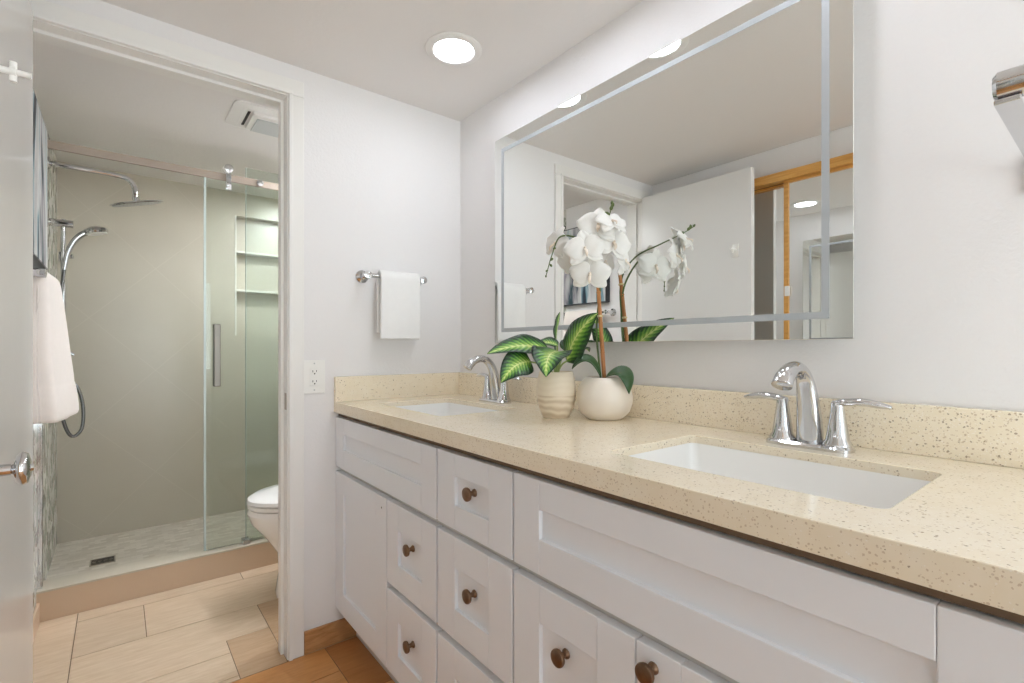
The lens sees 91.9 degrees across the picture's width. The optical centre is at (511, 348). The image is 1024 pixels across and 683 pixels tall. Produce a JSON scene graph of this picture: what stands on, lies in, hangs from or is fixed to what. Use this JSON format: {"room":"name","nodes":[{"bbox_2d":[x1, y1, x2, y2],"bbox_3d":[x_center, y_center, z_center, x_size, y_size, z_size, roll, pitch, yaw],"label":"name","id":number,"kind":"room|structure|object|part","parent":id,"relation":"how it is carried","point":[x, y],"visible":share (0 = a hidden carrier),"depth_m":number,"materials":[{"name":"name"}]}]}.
{"room":"bathroom","nodes":[
{"label":"bathroom","id":0,"kind":"room"},
{"bbox_2d":[33,88,56,612],"bbox_3d":[-2.221,0.073,2.296,0.100,2.188,1.160,0,0,-38],"label":"wall","id":1,"kind":"structure","parent":0,"point":[49,429],"depth_m":2.40,"materials":[{"name":"grey tile"}]},
{"bbox_2d":[37,424,42,589],"bbox_3d":[-1.946,0.082,2.043,0.016,1.814,0.020,0,0,-38],"label":"channel","id":2,"kind":"object","parent":1,"relation":"attached to","point":[39,426],"visible":0.36,"depth_m":2.04,"materials":[{"name":"silver metal"}]},
{"bbox_2d":[47,218,107,437],"bbox_3d":[-2.092,-0.096,2.394,0.223,1.046,0.100,0,0,-38],"label":"shower","id":3,"kind":"object","parent":1,"relation":"attached to","point":[65,254],"visible":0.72,"depth_m":2.37,"materials":[{"name":"silver metal"}]},
{"bbox_2d":[47,156,163,206],"bbox_3d":[-2.003,-0.801,2.462,0.447,0.195,0.228,0,0,-38],"label":"shower head","id":4,"kind":"object","parent":1,"relation":"attached to","point":[135,201],"visible":0.98,"depth_m":2.45},
{"bbox_3d":[-2.037,-0.824,2.430,0.327,0.114,0.025,0,0,-38],"label":"arm","id":5,"kind":"part","parent":4,"relation":"part of","materials":[{"name":"silver metal"}]},
{"bbox_3d":[-1.915,-0.740,2.532,0.222,0.072,0.228,0,0,-38],"label":"spray plate","id":6,"kind":"part","parent":4,"relation":"part of","materials":[{"name":"silver metal"}]},
{"bbox_2d":[47,140,277,190],"bbox_3d":[-1.390,-0.854,2.509,1.466,0.052,0.034,0,0,-38],"label":"shower rail","id":7,"kind":"object","parent":1,"relation":"attached to","point":[54,145],"visible":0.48,"depth_m":2.29,"materials":[{"name":"metal"}]},
{"bbox_2d":[204,164,276,550],"bbox_3d":[-1.253,0.032,2.587,0.608,1.898,0.065,0,0,-38],"label":"shower glass door","id":8,"kind":"structure","parent":7,"relation":"hanging from","point":[227,169],"depth_m":2.40,"materials":[{"name":"clear glass"}]},
{"bbox_3d":[-1.444,0.034,2.425,0.028,0.305,0.050,0,0,-38],"label":"handle","id":9,"kind":"part","parent":8,"relation":"part of","materials":[{"name":"silver metal"}]},
{"bbox_2d":[46,509,260,579],"bbox_3d":[-1.668,1.117,2.859,1.467,0.100,0.768,0,0,-38],"label":"floor","id":10,"kind":"structure","parent":0,"point":[72,557],"depth_m":2.74,"materials":[{"name":"tile"}]},
{"bbox_2d":[89,555,115,566],"bbox_3d":[-2.050,1.064,2.483,0.100,0.004,0.088,0,0,-38],"label":"floor drain","id":11,"kind":"object","parent":10,"relation":"on","point":[94,562],"visible":1,"depth_m":2.48,"materials":[{"name":"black metal"}]},
{"bbox_2d":[57,161,277,543],"bbox_3d":[-1.947,0.073,3.211,1.467,2.188,0.130,0,0,-38],"label":"wall","id":12,"kind":"structure","parent":0,"point":[135,290],"depth_m":3.01,"materials":[{"name":"tile"}]},
{"bbox_2d":[235,215,277,335],"bbox_3d":[-1.683,-0.476,3.384,0.383,0.785,0.078,0,0,-38],"label":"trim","id":13,"kind":"structure","parent":12,"relation":"attached to","point":[236,251],"depth_m":3.26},
{"bbox_2d":[33,563,394,682],"bbox_3d":[0.030,1.141,0.679,1.522,0.050,4.527,0,0,-38],"label":"floor","id":14,"kind":"structure","parent":0,"point":[224,629],"depth_m":1.87,"materials":[{"name":"brown wood"}]},
{"bbox_2d":[36,534,277,622],"bbox_3d":[-1.393,1.063,2.514,1.467,0.147,0.123,0,0,-38],"label":"curb","id":15,"kind":"object","parent":14,"relation":"on","point":[63,596],"visible":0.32,"depth_m":2.25,"materials":[{"name":"stone"}]},
{"bbox_3d":[-1.393,0.994,2.514,1.467,0.009,0.123,0,0,-38],"label":"curb sill","id":16,"kind":"part","parent":15,"relation":"part of","materials":[{"name":"beige tile"}]},
{"bbox_2d":[241,536,250,544],"bbox_3d":[-1.354,0.978,2.520,0.036,0.023,0.056,0,0,-38],"label":"guide","id":17,"kind":"object","parent":15,"relation":"on","point":[245,540],"visible":1,"depth_m":2.50,"materials":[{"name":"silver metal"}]},
{"bbox_2d":[245,168,274,538],"bbox_3d":[-1.100,0.029,2.764,0.690,1.915,0.009,0,0,-38],"label":"screen","id":18,"kind":"object","parent":15,"relation":"on","point":[245,168],"visible":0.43,"depth_m":2.55,"materials":[{"name":"clear glass"}]},
{"bbox_2d":[246,484,277,597],"bbox_3d":[-0.848,0.706,2.392,0.774,0.821,0.436,0,0,-38],"label":"toilet","id":19,"kind":"object","parent":14,"relation":"on","point":[262,505],"visible":0.16,"depth_m":2.12,"materials":[{"name":"white ceramic"}]},
{"bbox_3d":[-0.951,0.660,2.310,0.509,0.038,0.368,0,0,-38],"label":"lid","id":20,"kind":"part","parent":19,"relation":"part of","materials":[{"name":"white ceramic"}]},
{"bbox_3d":[-0.949,0.692,2.312,0.512,0.018,0.364,0,0,-38],"label":"seat","id":21,"kind":"part","parent":19,"relation":"part of","materials":[{"name":"white ceramic"}]},
{"bbox_2d":[336,416,443,682],"bbox_3d":[-0.223,0.679,1.751,0.576,0.873,0.763,0,0,-38],"label":"vanity cabinet","id":22,"kind":"object","parent":14,"relation":"on","point":[387,523],"visible":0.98,"depth_m":1.52,"materials":[{"name":"paint"}]},
{"bbox_3d":[-0.521,0.725,1.711,0.020,0.520,0.454,0,0,-38],"label":"door","id":23,"kind":"part","parent":22,"relation":"part of","materials":[{"name":"paint"}]},
{"bbox_3d":[-0.291,0.569,1.398,0.029,0.033,0.033,0,0,-38],"label":"knob","id":24,"kind":"part","parent":22,"relation":"part of","materials":[{"name":"brown metal"}]},
{"bbox_3d":[-0.291,0.840,1.397,0.029,0.033,0.033,0,0,-38],"label":"knob","id":25,"kind":"part","parent":22,"relation":"part of","materials":[{"name":"brown metal"}]},
{"bbox_3d":[-0.283,0.860,1.412,0.020,0.249,0.298,0,0,-38],"label":"drawer","id":26,"kind":"part","parent":22,"relation":"part of","materials":[{"name":"paint"}]},
{"bbox_3d":[-0.283,0.590,1.412,0.020,0.251,0.298,0,0,-38],"label":"drawer","id":27,"kind":"part","parent":22,"relation":"part of","materials":[{"name":"paint"}]},
{"bbox_2d":[438,448,520,682],"bbox_3d":[0.113,0.679,1.328,0.576,0.873,0.316,0,0,-38],"label":"vanity cabinet","id":28,"kind":"object","parent":14,"relation":"on","point":[477,566],"visible":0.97,"depth_m":1.15,"materials":[{"name":"paint"}]},
{"bbox_3d":[-0.099,0.577,1.155,0.029,0.033,0.033,0,0,-38],"label":"knob","id":29,"kind":"part","parent":28,"relation":"part of","materials":[{"name":"brown metal"}]},
{"bbox_3d":[-0.099,0.340,1.155,0.029,0.033,0.033,0,0,-38],"label":"knob","id":30,"kind":"part","parent":28,"relation":"part of","materials":[{"name":"brown metal"}]},
{"bbox_3d":[-0.089,0.860,1.168,0.020,0.249,0.308,0,0,-38],"label":"drawer","id":31,"kind":"part","parent":28,"relation":"part of","materials":[{"name":"paint"}]},
{"bbox_3d":[-0.089,0.590,1.168,0.020,0.251,0.308,0,0,-38],"label":"drawer","id":32,"kind":"part","parent":28,"relation":"part of","materials":[{"name":"paint"}]},
{"bbox_3d":[-0.089,0.352,1.168,0.020,0.186,0.308,0,0,-38],"label":"drawer","id":33,"kind":"part","parent":28,"relation":"part of","materials":[{"name":"paint"}]},
{"bbox_3d":[-0.074,0.615,1.180,0.018,0.744,0.316,0,0,-38],"label":"frame","id":34,"kind":"part","parent":28,"relation":"part of","materials":[{"name":"paint"}]},
{"bbox_2d":[514,471,1023,682],"bbox_3d":[0.447,0.679,0.901,0.585,0.873,0.766,0,0,-38],"label":"vanity cabinet","id":35,"kind":"object","parent":14,"relation":"on","point":[607,590],"visible":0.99,"depth_m":0.71,"materials":[{"name":"paint"}]},
{"bbox_3d":[0.090,0.571,0.917,0.029,0.033,0.033,0,0,-38],"label":"knob","id":36,"kind":"part","parent":35,"relation":"part of","materials":[{"name":"brown metal"}]},
{"bbox_3d":[0.108,0.725,0.920,0.020,0.520,0.310,0,0,-38],"label":"door","id":37,"kind":"part","parent":35,"relation":"part of","materials":[{"name":"paint"}]},
{"bbox_3d":[0.207,0.493,0.756,0.029,0.033,0.033,0,0,-38],"label":"knob","id":38,"kind":"part","parent":35,"relation":"part of","materials":[{"name":"brown metal"}]},
{"bbox_2d":[334,372,1023,623],"bbox_3d":[0.125,0.182,1.327,0.566,0.148,1.862,0,0,-38],"label":"countertop","id":39,"kind":"structure","parent":35,"relation":"on","point":[958,538],"depth_m":0.87,"materials":[{"name":"stone"}]},
{"bbox_2d":[396,403,497,415],"bbox_3d":[-0.235,0.300,1.744,0.338,0.162,0.490,0,0,-38],"label":"undermount sink","id":40,"kind":"object","parent":39,"relation":"in","point":[438,409],"visible":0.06,"depth_m":1.95,"materials":[{"name":"white ceramic"}]},
{"bbox_2d":[463,355,521,403],"bbox_3d":[-0.105,0.114,1.840,0.168,0.177,0.278,0,0,-38],"label":"faucet","id":41,"kind":"object","parent":39,"relation":"on","point":[494,391],"visible":0.85,"depth_m":1.85,"materials":[{"name":"silver metal"}]},
{"bbox_3d":[-0.105,0.111,1.840,0.168,0.170,0.053,0,0,-38],"label":"spout","id":42,"kind":"part","parent":41,"relation":"part of","materials":[{"name":"silver metal"}]},
{"bbox_3d":[-0.117,0.106,1.947,0.025,0.021,0.097,0,0,-34],"label":"lever","id":43,"kind":"part","parent":41,"relation":"part of","materials":[{"name":"silver metal"}]},
{"bbox_3d":[-0.094,0.148,1.915,0.052,0.089,0.052,0,0,-38],"label":"handle","id":44,"kind":"part","parent":41,"relation":"part of","materials":[{"name":"silver metal"}]},
{"bbox_3d":[-0.065,0.197,1.872,0.060,0.010,0.164,0,0,-38],"label":"plate","id":45,"kind":"part","parent":41,"relation":"part of","materials":[{"name":"silver metal"}]},
{"bbox_3d":[-0.029,0.148,1.834,0.052,0.089,0.052,0,0,-38],"label":"handle","id":46,"kind":"part","parent":41,"relation":"part of","materials":[{"name":"silver metal"}]},
{"bbox_2d":[487,312,597,418],"bbox_3d":[0.088,0.044,1.454,0.301,0.316,0.289,0,0,4],"label":"potted leafy plant","id":47,"kind":"object","parent":39,"relation":"on","point":[556,389],"visible":1,"depth_m":1.40,"materials":[{"name":"green plant"}]},
{"bbox_3d":[0.130,0.135,1.460,0.115,0.134,0.115,0,0,-38],"label":"pot","id":48,"kind":"part","parent":47,"relation":"part of","materials":[{"name":"ceramic"}]},
{"bbox_2d":[545,201,633,420],"bbox_3d":[0.232,-0.084,1.371,0.287,0.573,0.231,0,0,-38],"label":"potted orchid","id":49,"kind":"object","parent":39,"relation":"on","point":[587,257],"visible":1,"depth_m":1.35,"materials":[{"name":"white plant"}]},
{"bbox_3d":[0.267,0.142,1.429,0.160,0.120,0.160,0,0,-38],"label":"pot","id":50,"kind":"part","parent":49,"relation":"part of","materials":[{"name":"white ceramic"}]},
{"bbox_2d":[630,443,930,508],"bbox_3d":[0.444,0.300,0.889,0.338,0.162,0.492,0,0,-38],"label":"undermount sink","id":51,"kind":"object","parent":39,"relation":"in","point":[855,486],"visible":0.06,"depth_m":0.98,"materials":[{"name":"white ceramic"}]},
{"bbox_2d":[744,361,891,453],"bbox_3d":[0.570,0.114,0.990,0.168,0.177,0.278,0,0,-38],"label":"faucet","id":52,"kind":"object","parent":39,"relation":"on","point":[809,423],"visible":1,"depth_m":1.00,"materials":[{"name":"silver metal"}]},
{"bbox_3d":[0.559,0.106,1.097,0.025,0.021,0.097,0,0,-34],"label":"lever","id":53,"kind":"part","parent":52,"relation":"part of","materials":[{"name":"silver metal"}]},
{"bbox_3d":[0.582,0.148,1.065,0.052,0.089,0.052,0,0,-38],"label":"handle","id":54,"kind":"part","parent":52,"relation":"part of","materials":[{"name":"silver metal"}]},
{"bbox_3d":[0.570,0.111,0.990,0.168,0.170,0.053,0,0,-38],"label":"spout","id":55,"kind":"part","parent":52,"relation":"part of","materials":[{"name":"silver metal"}]},
{"bbox_3d":[0.611,0.197,1.022,0.060,0.010,0.164,0,0,-38],"label":"plate","id":56,"kind":"part","parent":52,"relation":"part of","materials":[{"name":"silver metal"}]},
{"bbox_3d":[0.646,0.148,0.984,0.052,0.089,0.052,0,0,-38],"label":"handle","id":57,"kind":"part","parent":52,"relation":"part of","materials":[{"name":"silver metal"}]},
{"bbox_3d":[0.672,0.106,0.955,0.025,0.021,0.097,0,0,-43],"label":"lever","id":58,"kind":"part","parent":52,"relation":"part of","materials":[{"name":"silver metal"}]},
{"bbox_3d":[0.346,0.725,0.621,0.020,0.520,0.450,0,0,-38],"label":"door","id":59,"kind":"part","parent":35,"relation":"part of","materials":[{"name":"paint"}]},
{"bbox_2d":[46,0,459,630],"bbox_3d":[-0.904,0.073,1.774,1.622,2.188,0.118,0,0,-38],"label":"wall","id":60,"kind":"structure","parent":0,"point":[382,173],"depth_m":1.93,"materials":[{"name":"white paint"}]},
{"bbox_2d":[0,0,34,682],"bbox_3d":[-1.098,0.095,1.102,0.096,2.020,0.680,0,0,-39],"label":"door","id":61,"kind":"structure","parent":60,"relation":"in","point":[17,466],"depth_m":1.12,"materials":[{"name":"paint"}]},
{"bbox_3d":[-0.908,0.220,0.898,0.060,0.062,0.062,0,0,-38],"label":"knob","id":62,"kind":"part","parent":61,"relation":"part of","materials":[{"name":"silver metal"}]},
{"bbox_2d":[30,0,303,660],"bbox_3d":[-1.115,0.100,1.606,0.720,2.034,0.122,0,0,-38],"label":"trim","id":63,"kind":"structure","parent":60,"relation":"attached to","point":[45,32],"depth_m":1.77,"materials":[{"name":"paint"}]},
{"bbox_3d":[-0.817,0.192,1.788,0.002,0.060,0.023,0,0,-38],"label":"strike plate","id":64,"kind":"part","parent":63,"relation":"part of","materials":[{"name":"silver metal"}]},
{"bbox_2d":[304,360,324,393],"bbox_3d":[-0.730,0.105,1.830,0.077,0.123,0.009,0,0,-38],"label":"wall outlet","id":65,"kind":"object","parent":60,"relation":"attached to","point":[314,370],"visible":1,"depth_m":1.83,"materials":[{"name":"white plastic"}]},
{"bbox_2d":[310,368,318,385],"bbox_3d":[-0.729,0.105,1.829,0.033,0.067,0.002,0,0,-38],"label":"receptacle","id":66,"kind":"object","parent":65,"relation":"attached to","point":[314,372],"depth_m":1.83,"materials":[{"name":"white plastic"}]},
{"bbox_2d":[304,618,355,654],"bbox_3d":[-0.673,1.075,1.876,0.219,0.082,0.010,0,0,-38],"label":"baseboard","id":67,"kind":"structure","parent":60,"relation":"attached to","point":[320,637],"depth_m":1.85,"materials":[{"name":"brown wood"}]},
{"bbox_2d":[355,270,426,285],"bbox_3d":[-0.476,-0.281,1.990,0.286,0.050,0.075,0,0,-38],"label":"towel bar","id":68,"kind":"object","parent":60,"relation":"attached to","point":[361,276],"visible":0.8,"depth_m":1.93,"materials":[{"name":"silver metal"}]},
{"bbox_3d":[-0.568,-0.281,1.917,0.050,0.050,0.075,0,0,-38],"label":"post","id":69,"kind":"part","parent":68,"relation":"part of","materials":[{"name":"silver metal"}]},
{"bbox_2d":[377,270,419,339],"bbox_3d":[-0.451,-0.171,1.978,0.169,0.272,0.052,0,0,-38],"label":"hand towel","id":70,"kind":"object","parent":68,"relation":"hanging from","point":[398,293],"visible":1,"depth_m":1.95,"materials":[{"name":"white fabric"}]},
{"bbox_3d":[-0.383,-0.281,2.064,0.050,0.050,0.075,0,0,-38],"label":"post","id":71,"kind":"part","parent":68,"relation":"part of","materials":[{"name":"silver metal"}]},
{"bbox_2d":[334,372,458,401],"bbox_3d":[-0.456,0.155,2.041,0.545,0.095,0.020,0,0,-38],"label":"backsplash","id":72,"kind":"structure","parent":60,"relation":"attached to","point":[369,387],"depth_m":2.01,"materials":[{"name":"stone"}]},
{"bbox_2d":[33,0,642,198],"bbox_3d":[-0.478,-1.071,0.840,2.317,0.100,5.610,0,0,-38],"label":"ceiling","id":73,"kind":"structure","parent":0,"point":[376,46],"depth_m":1.78,"materials":[{"name":"white paint"}]},
{"bbox_2d":[225,100,277,137],"bbox_3d":[-1.073,-1.003,2.243,0.360,0.034,0.277,0,0,-38],"label":"exhaust fan","id":74,"kind":"object","parent":73,"relation":"attached to","point":[243,114],"visible":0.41,"depth_m":2.15,"materials":[{"name":"white plastic"}]},
{"bbox_2d":[425,32,481,65],"bbox_3d":[-0.199,-1.017,1.693,0.192,0.008,0.192,0,0,-38],"label":"recessed light","id":75,"kind":"object","parent":73,"relation":"in","point":[446,48],"visible":1,"depth_m":1.68,"materials":[{"name":"paint"}]},
{"bbox_2d":[460,0,1023,411],"bbox_3d":[0.934,0.073,0.845,0.100,2.188,3.860,0,0,-38],"label":"wall","id":76,"kind":"structure","parent":0,"point":[939,172],"depth_m":0.98,"materials":[{"name":"white paint"}]},
{"bbox_2d":[495,0,853,342],"bbox_3d":[0.329,-0.415,1.486,0.049,0.792,1.212,0,0,-38],"label":"wall mirror","id":77,"kind":"object","parent":76,"relation":"attached to","point":[725,154],"visible":1,"depth_m":1.25,"materials":[{"name":"mirror"}]},
{"bbox_2d":[459,372,1023,468],"bbox_3d":[0.339,0.155,1.497,0.020,0.095,1.862,0,0,-38],"label":"backsplash","id":78,"kind":"structure","parent":76,"relation":"attached to","point":[977,435],"depth_m":1.00,"materials":[{"name":"stone"}]},
{"bbox_2d":[992,64,1023,156],"bbox_3d":[0.886,-0.299,0.516,0.384,0.073,0.529,0,0,-38],"label":"wall rail","id":79,"kind":"object","parent":76,"relation":"attached to","point":[1008,84],"visible":1,"depth_m":0.59,"materials":[{"name":"silver metal"}]},
{"bbox_3d":[0.737,-0.295,0.707,0.378,0.065,0.044,0,0,-38],"label":"arm","id":80,"kind":"part","parent":79,"relation":"part of","materials":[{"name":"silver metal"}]},
{"bbox_3d":[-0.498,0.073,0.084,0.155,2.188,4.450,0,0,-38],"label":"wall","id":81,"kind":"structure","parent":0,"visible":0},
{"bbox_2d":[33,603,39,642],"bbox_3d":[-1.689,1.075,1.716,0.010,0.082,0.762,0,0,-38],"label":"baseboard","id":82,"kind":"structure","parent":81,"relation":"attached to","point":[36,615],"depth_m":1.94,"materials":[{"name":"wood"}]},
{"bbox_2d":[33,89,46,269],"bbox_3d":[-1.698,-0.582,1.753,0.042,0.547,0.483,0,0,-38],"label":"wall art","id":83,"kind":"object","parent":81,"relation":"attached to","point":[39,128],"visible":0.38,"depth_m":1.75},
{"bbox_2d":[33,268,46,277],"bbox_3d":[-1.658,-0.238,1.735,0.083,0.050,0.514,0,0,-38],"label":"towel rail","id":84,"kind":"object","parent":81,"relation":"attached to","point":[38,272],"visible":0.21,"depth_m":1.56,"materials":[{"name":"silver metal"}]},
{"bbox_2d":[33,272,78,423],"bbox_3d":[-1.617,-0.008,1.742,0.128,0.512,0.359,0,0,-38],"label":"bath towel","id":85,"kind":"object","parent":84,"relation":"hanging from","point":[55,396],"visible":0.67,"depth_m":1.62,"materials":[{"name":"white fabric"}]}
]}

